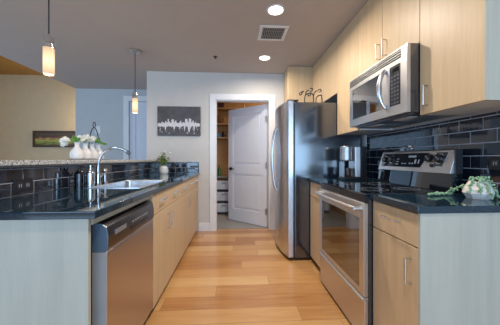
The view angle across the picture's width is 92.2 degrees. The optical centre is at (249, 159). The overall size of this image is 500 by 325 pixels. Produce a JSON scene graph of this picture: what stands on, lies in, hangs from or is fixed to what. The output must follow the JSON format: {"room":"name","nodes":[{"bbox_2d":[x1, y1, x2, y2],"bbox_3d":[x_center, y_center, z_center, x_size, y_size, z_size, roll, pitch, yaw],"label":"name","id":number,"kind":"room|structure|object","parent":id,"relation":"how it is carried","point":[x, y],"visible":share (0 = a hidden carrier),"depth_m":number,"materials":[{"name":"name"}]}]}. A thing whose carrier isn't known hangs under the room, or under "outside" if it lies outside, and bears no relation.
{"room":"kitchen","nodes":[
{"label":"kitchen","id":0,"kind":"room"},
{"bbox_2d":[0,55,43,74],"bbox_3d":[-4.174,-1.677,0.705,2.150,0.400,9.100,0,0,-3],"label":"ceiling","id":1,"kind":"structure","parent":0,"point":[7,66],"depth_m":4.82,"materials":[{"name":"paint"}]},
{"bbox_2d":[0,74,74,159],"bbox_3d":[-3.965,-0.337,5.225,2.900,2.920,0.100,0,0,-3],"label":"wall","id":2,"kind":"structure","parent":0,"point":[28,103],"depth_m":5.14,"materials":[{"name":"beige paint"}]},
{"bbox_2d":[32,131,74,146],"bbox_3d":[-4.148,-0.432,5.149,0.955,0.350,0.029,0,0,-3],"label":"framed painting","id":3,"kind":"object","parent":2,"relation":"attached to","point":[39,138],"visible":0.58,"depth_m":5.14,"materials":[{"name":"brown wood"}]},
{"bbox_2d":[75,88,146,159],"bbox_3d":[-2.503,-0.117,4.721,1.700,2.480,0.120,0,0,-3],"label":"wall","id":4,"kind":"structure","parent":0,"point":[104,107],"depth_m":4.64,"materials":[{"name":"blue paint"}]},
{"bbox_2d":[95,126,100,132],"bbox_3d":[-2.928,-0.567,4.630,0.100,0.140,0.010,0,0,-3],"label":"wall plate","id":5,"kind":"object","parent":4,"relation":"attached to","point":[98,128],"visible":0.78,"depth_m":4.63,"materials":[{"name":"white paint"}]},
{"bbox_2d":[123,96,146,159],"bbox_3d":[-2.052,-0.052,4.677,0.795,2.350,0.020,0,0,-3],"label":"trim","id":6,"kind":"structure","parent":4,"relation":"attached to","point":[126,99],"depth_m":4.65,"materials":[{"name":"white paint"}]},
{"bbox_2d":[130,102,146,159],"bbox_3d":[-2.042,-0.005,4.730,0.614,2.237,0.035,0,0,-3],"label":"door","id":7,"kind":"structure","parent":4,"relation":"in","point":[138,121],"depth_m":4.72,"materials":[{"name":"white paint"}]},
{"bbox_2d":[0,0,367,89],"bbox_3d":[-0.041,-1.417,0.949,6.170,0.120,9.100,0,0,-3],"label":"ceiling","id":8,"kind":"structure","parent":0,"point":[94,39],"depth_m":2.66,"materials":[{"name":"paint"}]},
{"bbox_2d":[42,0,54,75],"bbox_3d":[-1.374,-0.967,1.642,0.124,0.780,0.124,0,0,-3],"label":"pendant lamp","id":9,"kind":"object","parent":8,"relation":"hanging from","point":[48,43],"visible":1,"depth_m":1.62,"materials":[{"name":"white glass"}]},
{"bbox_2d":[42,34,54,48],"bbox_3d":[-1.374,-0.804,1.642,0.068,0.095,0.068,0,0,-3],"label":"socket","id":10,"kind":"object","parent":9,"relation":"attached to","point":[48,41],"depth_m":1.62,"materials":[{"name":"silver metal"}]},
{"bbox_2d":[130,48,140,112],"bbox_3d":[-1.434,-0.967,3.001,0.124,0.780,0.124,0,0,-3],"label":"pendant lamp","id":11,"kind":"object","parent":8,"relation":"hanging from","point":[132,50],"visible":1,"depth_m":2.98,"materials":[{"name":"white glass"}]},
{"bbox_2d":[132,91,137,98],"bbox_3d":[-1.434,-0.804,3.001,0.068,0.095,0.068,0,0,-3],"label":"socket","id":12,"kind":"object","parent":11,"relation":"attached to","point":[134,94],"depth_m":2.98,"materials":[{"name":"silver metal"}]},
{"bbox_2d":[258,55,270,60],"bbox_3d":[0.196,-1.353,3.217,0.168,0.006,0.168,0,0,-3],"label":"recessed light","id":13,"kind":"object","parent":8,"relation":"in","point":[263,57],"visible":1,"depth_m":3.20,"materials":[{"name":"white glass"}]},
{"bbox_2d":[257,25,288,40],"bbox_3d":[0.243,-1.352,2.589,0.300,0.008,0.300,0,0,-3],"label":"ceiling vent","id":14,"kind":"object","parent":8,"relation":"in","point":[266,32],"visible":1,"depth_m":2.57,"materials":[{"name":"white metal"}]},
{"bbox_2d":[266,4,284,15],"bbox_3d":[0.233,-1.353,2.188,0.168,0.006,0.168,0,0,-3],"label":"recessed light","id":15,"kind":"object","parent":8,"relation":"in","point":[276,9],"visible":1,"depth_m":2.18,"materials":[{"name":"white glass"}]},
{"bbox_2d":[147,71,283,230],"bbox_3d":[-0.132,-0.117,3.852,2.930,2.480,0.120,0,0,-3],"label":"wall","id":16,"kind":"structure","parent":0,"point":[182,89],"depth_m":3.75,"materials":[{"name":"grey paint"}]},
{"bbox_2d":[155,162,198,172],"bbox_3d":[-1.127,0.124,3.728,0.670,0.168,0.010,0,0,-3],"label":"tile backsplash","id":17,"kind":"structure","parent":16,"relation":"attached to","point":[173,167],"depth_m":3.73,"materials":[{"name":"grey tile"}]},
{"bbox_2d":[157,106,200,135],"bbox_3d":[-1.096,-0.588,3.716,0.652,0.448,0.036,0,0,-3],"label":"canvas","id":18,"kind":"object","parent":16,"relation":"attached to","point":[171,120],"visible":1,"depth_m":3.70,"materials":[{"name":"grey fabric"}]},
{"bbox_2d":[199,223,209,230],"bbox_3d":[-0.126,1.058,3.785,1.345,0.130,0.014,0,0,-3],"label":"baseboard","id":19,"kind":"structure","parent":16,"relation":"attached to","point":[202,226],"depth_m":3.74,"materials":[{"name":"white paint"}]},
{"bbox_2d":[210,94,274,230],"bbox_3d":[-0.117,0.051,3.844,1.030,2.145,0.138,0,0,-3],"label":"trim","id":20,"kind":"structure","parent":16,"relation":"attached to","point":[214,98],"depth_m":3.78,"materials":[{"name":"white paint"}]},
{"bbox_2d":[217,228,267,229],"bbox_3d":[-0.119,1.126,3.873,0.850,0.014,0.024,0,0,-3],"label":"trim","id":21,"kind":"structure","parent":16,"relation":"attached to","point":[240,228],"depth_m":3.88,"materials":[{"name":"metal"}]},
{"bbox_2d":[228,104,267,226],"bbox_3d":[-0.049,0.103,4.212,0.868,2.020,0.160,0,0,38],"label":"door","id":22,"kind":"structure","parent":16,"relation":"in","point":[247,126],"depth_m":4.18,"materials":[{"name":"white paint"}]},
{"bbox_2d":[217,102,267,179],"bbox_3d":[-0.170,-0.117,4.656,2.710,2.480,1.485,0,0,-3],"label":"wall","id":23,"kind":"structure","parent":0,"point":[222,144],"depth_m":5.28,"materials":[{"name":"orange paint"}]},
{"bbox_2d":[217,105,244,139],"bbox_3d":[-0.478,-0.762,5.120,0.850,0.870,0.318,0,0,-3],"label":"pantry shelving","id":24,"kind":"object","parent":23,"relation":"attached to","point":[218,109],"visible":0.24,"depth_m":5.02,"materials":[{"name":"brown wood"}]},
{"bbox_2d":[217,115,223,122],"bbox_3d":[-0.662,-0.835,5.100,0.210,0.190,0.210,0,0,-3],"label":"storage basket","id":25,"kind":"object","parent":24,"relation":"on","point":[220,119],"visible":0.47,"depth_m":5.01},
{"bbox_2d":[217,102,223,107],"bbox_3d":[-0.677,-1.151,5.104,0.250,0.172,0.230,0,0,-3],"label":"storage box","id":26,"kind":"object","parent":24,"relation":"on","point":[219,104],"visible":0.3,"depth_m":4.99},
{"bbox_2d":[143,212,351,324],"bbox_3d":[-1.104,1.153,0.886,8.300,0.060,9.100,0,0,-3],"label":"floor","id":27,"kind":"structure","parent":0,"point":[223,276],"depth_m":2.12,"materials":[{"name":"brown wood"}]},
{"bbox_2d":[0,219,90,324],"bbox_3d":[-0.984,0.683,0.975,0.644,0.880,0.019,0,0,-3],"label":"end panel","id":28,"kind":"object","parent":27,"relation":"on","point":[45,265],"visible":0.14,"depth_m":0.97,"materials":[{"name":"white wood"}]},
{"bbox_2d":[91,196,153,324],"bbox_3d":[-0.966,0.683,1.333,0.628,0.879,0.682,0,0,-3],"label":"dishwasher","id":29,"kind":"object","parent":27,"relation":"on","point":[121,238],"visible":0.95,"depth_m":1.24,"materials":[{"name":"silver metal"}]},
{"bbox_2d":[91,225,92,324],"bbox_3d":[-1.005,0.693,1.369,0.555,0.860,0.595,0,0,-3],"label":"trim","id":30,"kind":"structure","parent":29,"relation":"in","point":[91,225],"depth_m":1.09,"materials":[{"name":"metal"}]},
{"bbox_2d":[148,183,178,308],"bbox_3d":[-1.019,0.682,2.078,0.687,0.881,0.800,0,0,-3],"label":"base cabinet","id":31,"kind":"object","parent":27,"relation":"on","point":[165,202],"visible":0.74,"depth_m":1.97,"materials":[{"name":"brown wood"}]},
{"bbox_2d":[179,177,194,260],"bbox_3d":[-1.069,0.682,2.927,0.687,0.881,0.898,0,0,-3],"label":"base cabinet","id":32,"kind":"object","parent":27,"relation":"on","point":[186,188],"visible":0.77,"depth_m":2.79,"materials":[{"name":"brown wood"}]},
{"bbox_2d":[0,173,199,219],"bbox_3d":[-1.046,0.225,2.337,0.686,0.032,2.794,0,0,-3],"label":"countertop","id":33,"kind":"structure","parent":32,"relation":"on","point":[73,202],"depth_m":1.25,"materials":[{"name":"black stone"}]},
{"bbox_2d":[74,166,84,186],"bbox_3d":[-1.293,0.130,1.826,0.069,0.157,0.072,0,0,-36],"label":"soap dispenser","id":34,"kind":"object","parent":33,"relation":"on","point":[79,176],"visible":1,"depth_m":1.80,"materials":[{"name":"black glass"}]},
{"bbox_2d":[86,165,95,185],"bbox_3d":[-1.228,0.128,1.866,0.075,0.162,0.056,0,0,-3],"label":"soap dispenser","id":35,"kind":"object","parent":33,"relation":"on","point":[90,175],"visible":0.98,"depth_m":1.85,"materials":[{"name":"silver metal"}]},
{"bbox_2d":[86,170,94,185],"bbox_3d":[-1.237,0.144,1.865,0.056,0.128,0.056,0,0,-3],"label":"bottle","id":36,"kind":"object","parent":35,"relation":"attached to","point":[90,175],"depth_m":1.84,"materials":[{"name":"silver metal"}]},
{"bbox_2d":[102,168,107,182],"bbox_3d":[-1.260,0.142,2.089,0.044,0.132,0.044,0,0,-3],"label":"sprayer","id":37,"kind":"object","parent":33,"relation":"on","point":[103,169],"visible":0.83,"depth_m":2.08,"materials":[{"name":"silver metal"}]},
{"bbox_2d":[95,147,130,184],"bbox_3d":[-1.116,0.053,1.989,0.288,0.310,0.115,0,0,-3],"label":"kitchen faucet","id":38,"kind":"object","parent":33,"relation":"on","point":[98,176],"visible":0.99,"depth_m":1.94,"materials":[{"name":"silver metal"}]},
{"bbox_2d":[95,172,101,184],"bbox_3d":[-1.232,0.159,1.951,0.052,0.100,0.052,0,0,-3],"label":"faucet","id":39,"kind":"object","parent":38,"relation":"attached to","point":[98,177],"depth_m":1.94,"materials":[{"name":"silver metal"}]},
{"bbox_2d":[85,180,166,188],"bbox_3d":[-1.000,0.298,2.055,0.411,0.186,0.676,0,0,-3],"label":"sink","id":40,"kind":"object","parent":33,"relation":"in","point":[125,183],"visible":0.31,"depth_m":2.28,"materials":[{"name":"silver metal"}]},
{"bbox_2d":[156,151,170,173],"bbox_3d":[-1.248,0.042,3.457,0.201,0.334,0.222,0,0,-30],"label":"potted plant","id":41,"kind":"object","parent":33,"relation":"on","point":[163,169],"visible":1,"depth_m":3.43,"materials":[{"name":"white ceramic"}]},
{"bbox_2d":[159,166,167,173],"bbox_3d":[-1.241,0.151,3.463,0.124,0.114,0.124,0,0,-3],"label":"jar","id":42,"kind":"object","parent":41,"relation":"attached to","point":[163,169],"depth_m":3.42,"materials":[{"name":"white ceramic"}]},
{"bbox_2d":[194,175,198,233],"bbox_3d":[-1.105,0.682,3.547,0.687,0.881,0.340,0,0,-3],"label":"base cabinet","id":43,"kind":"object","parent":27,"relation":"on","point":[196,180],"visible":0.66,"depth_m":3.48,"materials":[{"name":"brown wood"}]},
{"bbox_2d":[217,175,227,212],"bbox_3d":[-0.536,0.737,5.052,0.395,0.772,0.380,0,0,-3],"label":"tower","id":44,"kind":"object","parent":27,"relation":"on","point":[222,184],"visible":0.49,"depth_m":4.88,"materials":[{"name":"grey plastic"}]},
{"bbox_2d":[271,100,359,259],"bbox_3d":[0.744,0.230,3.088,0.950,1.787,0.833,0,0,-3],"label":"refrigerator","id":45,"kind":"object","parent":27,"relation":"on","point":[308,144],"visible":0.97,"depth_m":2.67,"materials":[{"name":"silver metal"}]},
{"bbox_2d":[299,88,322,102],"bbox_3d":[0.725,-0.740,2.856,0.296,0.214,0.028,0,0,-3],"label":"ornament","id":46,"kind":"object","parent":45,"relation":"on","point":[301,92],"visible":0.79,"depth_m":2.84,"materials":[{"name":"black metal"}]},
{"bbox_2d":[310,182,320,266],"bbox_3d":[0.978,0.682,2.443,0.667,0.881,0.436,0,0,-3],"label":"base cabinet","id":47,"kind":"object","parent":27,"relation":"on","point":[314,198],"visible":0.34,"depth_m":2.48,"materials":[{"name":"brown wood"}]},
{"bbox_2d":[309,178,377,183],"bbox_3d":[0.988,0.225,2.442,0.658,0.032,0.437,0,0,-3],"label":"countertop","id":48,"kind":"structure","parent":47,"relation":"on","point":[315,180],"depth_m":2.36,"materials":[{"name":"black stone"}]},
{"bbox_2d":[338,146,366,179],"bbox_3d":[1.048,0.038,2.466,0.247,0.340,0.144,0,0,-3],"label":"coffee maker","id":49,"kind":"object","parent":48,"relation":"on","point":[356,156],"visible":1,"depth_m":2.40,"materials":[{"name":"silver plastic"}]},
{"bbox_2d":[344,168,351,176],"bbox_3d":[0.997,0.135,2.463,0.086,0.084,0.086,0,0,-3],"label":"cup","id":50,"kind":"object","parent":49,"relation":"on","point":[347,171],"depth_m":2.43,"materials":[{"name":"clear glass"}]},
{"bbox_2d":[315,148,462,324],"bbox_3d":[0.948,0.528,1.837,0.720,1.190,0.758,0,0,-3],"label":"range","id":51,"kind":"object","parent":27,"relation":"on","point":[346,208],"visible":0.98,"depth_m":1.66,"materials":[{"name":"silver metal"}]},
{"bbox_2d":[315,188,373,324],"bbox_3d":[0.948,0.647,1.837,0.720,0.852,0.758,0,0,-3],"label":"oven","id":52,"kind":"object","parent":51,"relation":"in","point":[346,214],"depth_m":1.63,"materials":[{"name":"silver glass"}]},
{"bbox_2d":[320,181,461,195],"bbox_3d":[0.984,0.213,1.839,0.649,0.016,0.758,0,0,-3],"label":"glass cooktop","id":53,"kind":"object","parent":51,"relation":"in","point":[355,188],"depth_m":1.69,"materials":[{"name":"black glass"}]},
{"bbox_2d":[373,201,499,324],"bbox_3d":[1.047,0.682,1.271,0.667,0.881,0.370,0,0,-3],"label":"base cabinet","id":54,"kind":"object","parent":27,"relation":"on","point":[429,268],"visible":0.88,"depth_m":1.08,"materials":[{"name":"brown wood"}]},
{"bbox_2d":[370,193,499,213],"bbox_3d":[1.057,0.225,1.269,0.658,0.032,0.380,0,0,-3],"label":"countertop","id":55,"kind":"structure","parent":54,"relation":"on","point":[456,202],"depth_m":1.16,"materials":[{"name":"black stone"}]},
{"bbox_2d":[428,176,499,199],"bbox_3d":[1.160,0.148,1.300,0.332,0.121,0.178,0,0,21],"label":"potted plant","id":56,"kind":"object","parent":55,"relation":"on","point":[482,189],"visible":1,"depth_m":1.25,"materials":[{"name":"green plant"}]},
{"bbox_2d":[284,67,312,102],"bbox_3d":[0.895,-0.116,3.680,0.697,2.477,0.304,0,0,-3],"label":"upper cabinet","id":57,"kind":"object","parent":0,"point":[296,79],"visible":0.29,"depth_m":3.52,"materials":[{"name":"brown wood"}]},
{"bbox_2d":[360,110,499,179],"bbox_3d":[1.367,-0.117,2.466,0.100,2.480,2.823,0,0,-3],"label":"wall","id":58,"kind":"structure","parent":0,"point":[456,116],"depth_m":1.84,"materials":[{"name":"grey paint"}]},
{"bbox_2d":[313,39,336,102],"bbox_3d":[1.095,-1.046,3.111,0.365,0.618,0.853,0,0,-3],"label":"upper cabinet","id":59,"kind":"object","parent":58,"relation":"attached to","point":[325,69],"visible":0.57,"depth_m":2.99,"materials":[{"name":"brown wood"}]},
{"bbox_2d":[362,135,366,146],"bbox_3d":[1.296,0.428,2.717,0.012,1.390,0.088,0,0,-3],"label":"trim","id":60,"kind":"structure","parent":58,"relation":"attached to","point":[364,138],"depth_m":2.71,"materials":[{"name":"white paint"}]},
{"bbox_2d":[337,13,391,134],"bbox_3d":[1.150,-0.812,2.458,0.333,1.086,0.451,0,0,-3],"label":"upper cabinet","id":61,"kind":"object","parent":58,"relation":"attached to","point":[347,41],"visible":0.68,"depth_m":2.45,"materials":[{"name":"brown wood"}]},
{"bbox_2d":[358,0,419,75],"bbox_3d":[1.169,-1.036,1.857,0.365,0.638,0.745,0,0,-3],"label":"upper cabinet","id":62,"kind":"object","parent":58,"relation":"attached to","point":[384,26],"visible":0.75,"depth_m":1.81,"materials":[{"name":"brown wood"}]},
{"bbox_2d":[350,43,455,128],"bbox_3d":[1.106,-0.495,1.852,0.477,0.435,0.744,0,0,-3],"label":"microwave","id":63,"kind":"object","parent":62,"relation":"attached to","point":[386,95],"visible":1,"depth_m":1.66,"materials":[{"name":"silver metal"}]},
{"bbox_2d":[367,111,499,196],"bbox_3d":[1.347,-0.030,1.868,0.009,0.477,1.610,0,0,-3],"label":"tile backsplash","id":64,"kind":"structure","parent":58,"relation":"attached to","point":[478,136],"depth_m":1.58,"materials":[{"name":"grey tile"}]},
{"bbox_2d":[489,156,499,169],"bbox_3d":[1.372,0.023,1.318,0.007,0.076,0.120,0,0,-3],"label":"power outlet","id":65,"kind":"object","parent":64,"relation":"attached to","point":[494,162],"visible":1,"depth_m":1.34,"materials":[{"name":"black plastic"}]},
{"bbox_2d":[492,160,497,165],"bbox_3d":[1.369,0.023,1.343,0.002,0.034,0.034,0,0,-3],"label":"socket","id":66,"kind":"object","parent":65,"relation":"attached to","point":[494,162],"depth_m":1.34,"materials":[{"name":"brown plastic"}]},
{"bbox_2d":[420,0,499,115],"bbox_3d":[1.202,-0.811,1.287,0.365,1.087,0.390,0,0,-3],"label":"upper cabinet","id":67,"kind":"object","parent":58,"relation":"attached to","point":[460,39],"visible":1,"depth_m":1.23,"materials":[{"name":"brown wood"}]},
{"bbox_3d":[-1.449,0.584,2.315,0.120,1.078,2.793,0,0,-3],"label":"wall","id":68,"kind":"structure","parent":0,"visible":0},
{"bbox_2d":[0,162,154,198],"bbox_3d":[-1.383,0.127,2.314,0.010,0.164,2.783,0,0,-3],"label":"tile backsplash","id":69,"kind":"structure","parent":68,"relation":"attached to","point":[45,178],"depth_m":1.66,"materials":[{"name":"grey tile"}]},
{"bbox_2d":[13,178,32,192],"bbox_3d":[-1.322,0.153,1.405,0.007,0.075,0.130,0,0,-3],"label":"power outlet","id":70,"kind":"object","parent":69,"relation":"attached to","point":[21,185],"visible":1,"depth_m":1.40,"materials":[{"name":"black plastic"}]},
{"bbox_2d":[17,183,22,188],"bbox_3d":[-1.319,0.153,1.380,0.002,0.034,0.034,0,0,-3],"label":"socket","id":71,"kind":"object","parent":70,"relation":"attached to","point":[19,185],"depth_m":1.38,"materials":[{"name":"brown plastic"}]},
{"bbox_2d":[25,182,29,187],"bbox_3d":[-1.322,0.153,1.429,0.002,0.034,0.034,0,0,-3],"label":"socket","id":72,"kind":"object","parent":70,"relation":"attached to","point":[27,184],"depth_m":1.43,"materials":[{"name":"brown plastic"}]},
{"bbox_2d":[0,160,158,167],"bbox_3d":[-1.559,0.025,2.268,0.475,0.040,2.871,0,0,-3],"label":"bar ledge","id":73,"kind":"object","parent":68,"relation":"on","point":[3,163],"visible":0.84,"depth_m":1.60,"materials":[{"name":"grey stone"}]},
{"bbox_2d":[66,122,110,159],"bbox_3d":[-1.529,-0.189,2.309,0.114,0.388,0.530,0,0,-3],"label":"carrier","id":74,"kind":"object","parent":73,"relation":"on","point":[93,122],"visible":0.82,"depth_m":2.39,"materials":[{"name":"black metal"}]},
{"bbox_2d":[69,142,83,158],"bbox_3d":[-1.511,-0.072,2.099,0.106,0.147,0.106,0,0,-3],"label":"bud vase","id":75,"kind":"object","parent":74,"relation":"in","point":[76,152],"visible":0.94,"depth_m":2.07,"materials":[{"name":"white ceramic"}]},
{"bbox_2d":[59,135,79,146],"bbox_3d":[-1.575,-0.158,2.091,0.135,0.107,0.131,0,0,35],"label":"stem","id":76,"kind":"object","parent":75,"relation":"in","point":[63,141],"visible":1,"depth_m":2.05,"materials":[{"name":"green plant"}]},
{"bbox_2d":[82,143,91,158],"bbox_3d":[-1.518,-0.072,2.214,0.106,0.147,0.106,0,0,-3],"label":"bud vase","id":77,"kind":"object","parent":74,"relation":"in","point":[87,153],"visible":0.8,"depth_m":2.19,"materials":[{"name":"white ceramic"}]},
{"bbox_2d":[77,134,95,142],"bbox_3d":[-1.500,-0.182,2.207,0.151,0.094,0.084,0,0,-32],"label":"stem","id":78,"kind":"object","parent":77,"relation":"in","point":[84,138],"visible":0.94,"depth_m":2.19,"materials":[{"name":"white plant"}]},
{"bbox_2d":[89,144,97,158],"bbox_3d":[-1.524,-0.072,2.319,0.106,0.147,0.106,0,0,-3],"label":"bud vase","id":79,"kind":"object","parent":74,"relation":"in","point":[94,152],"visible":0.72,"depth_m":2.30,"materials":[{"name":"white ceramic"}]},
{"bbox_2d":[88,136,106,144],"bbox_3d":[-1.483,-0.176,2.341,0.058,0.083,0.164,0,0,43],"label":"stem","id":80,"kind":"object","parent":79,"relation":"in","point":[97,140],"visible":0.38,"depth_m":2.35,"materials":[{"name":"green plant"}]},
{"bbox_2d":[95,145,103,158],"bbox_3d":[-1.531,-0.072,2.424,0.106,0.147,0.106,0,0,-3],"label":"bud vase","id":81,"kind":"object","parent":74,"relation":"in","point":[97,149],"visible":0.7,"depth_m":2.40,"materials":[{"name":"white ceramic"}]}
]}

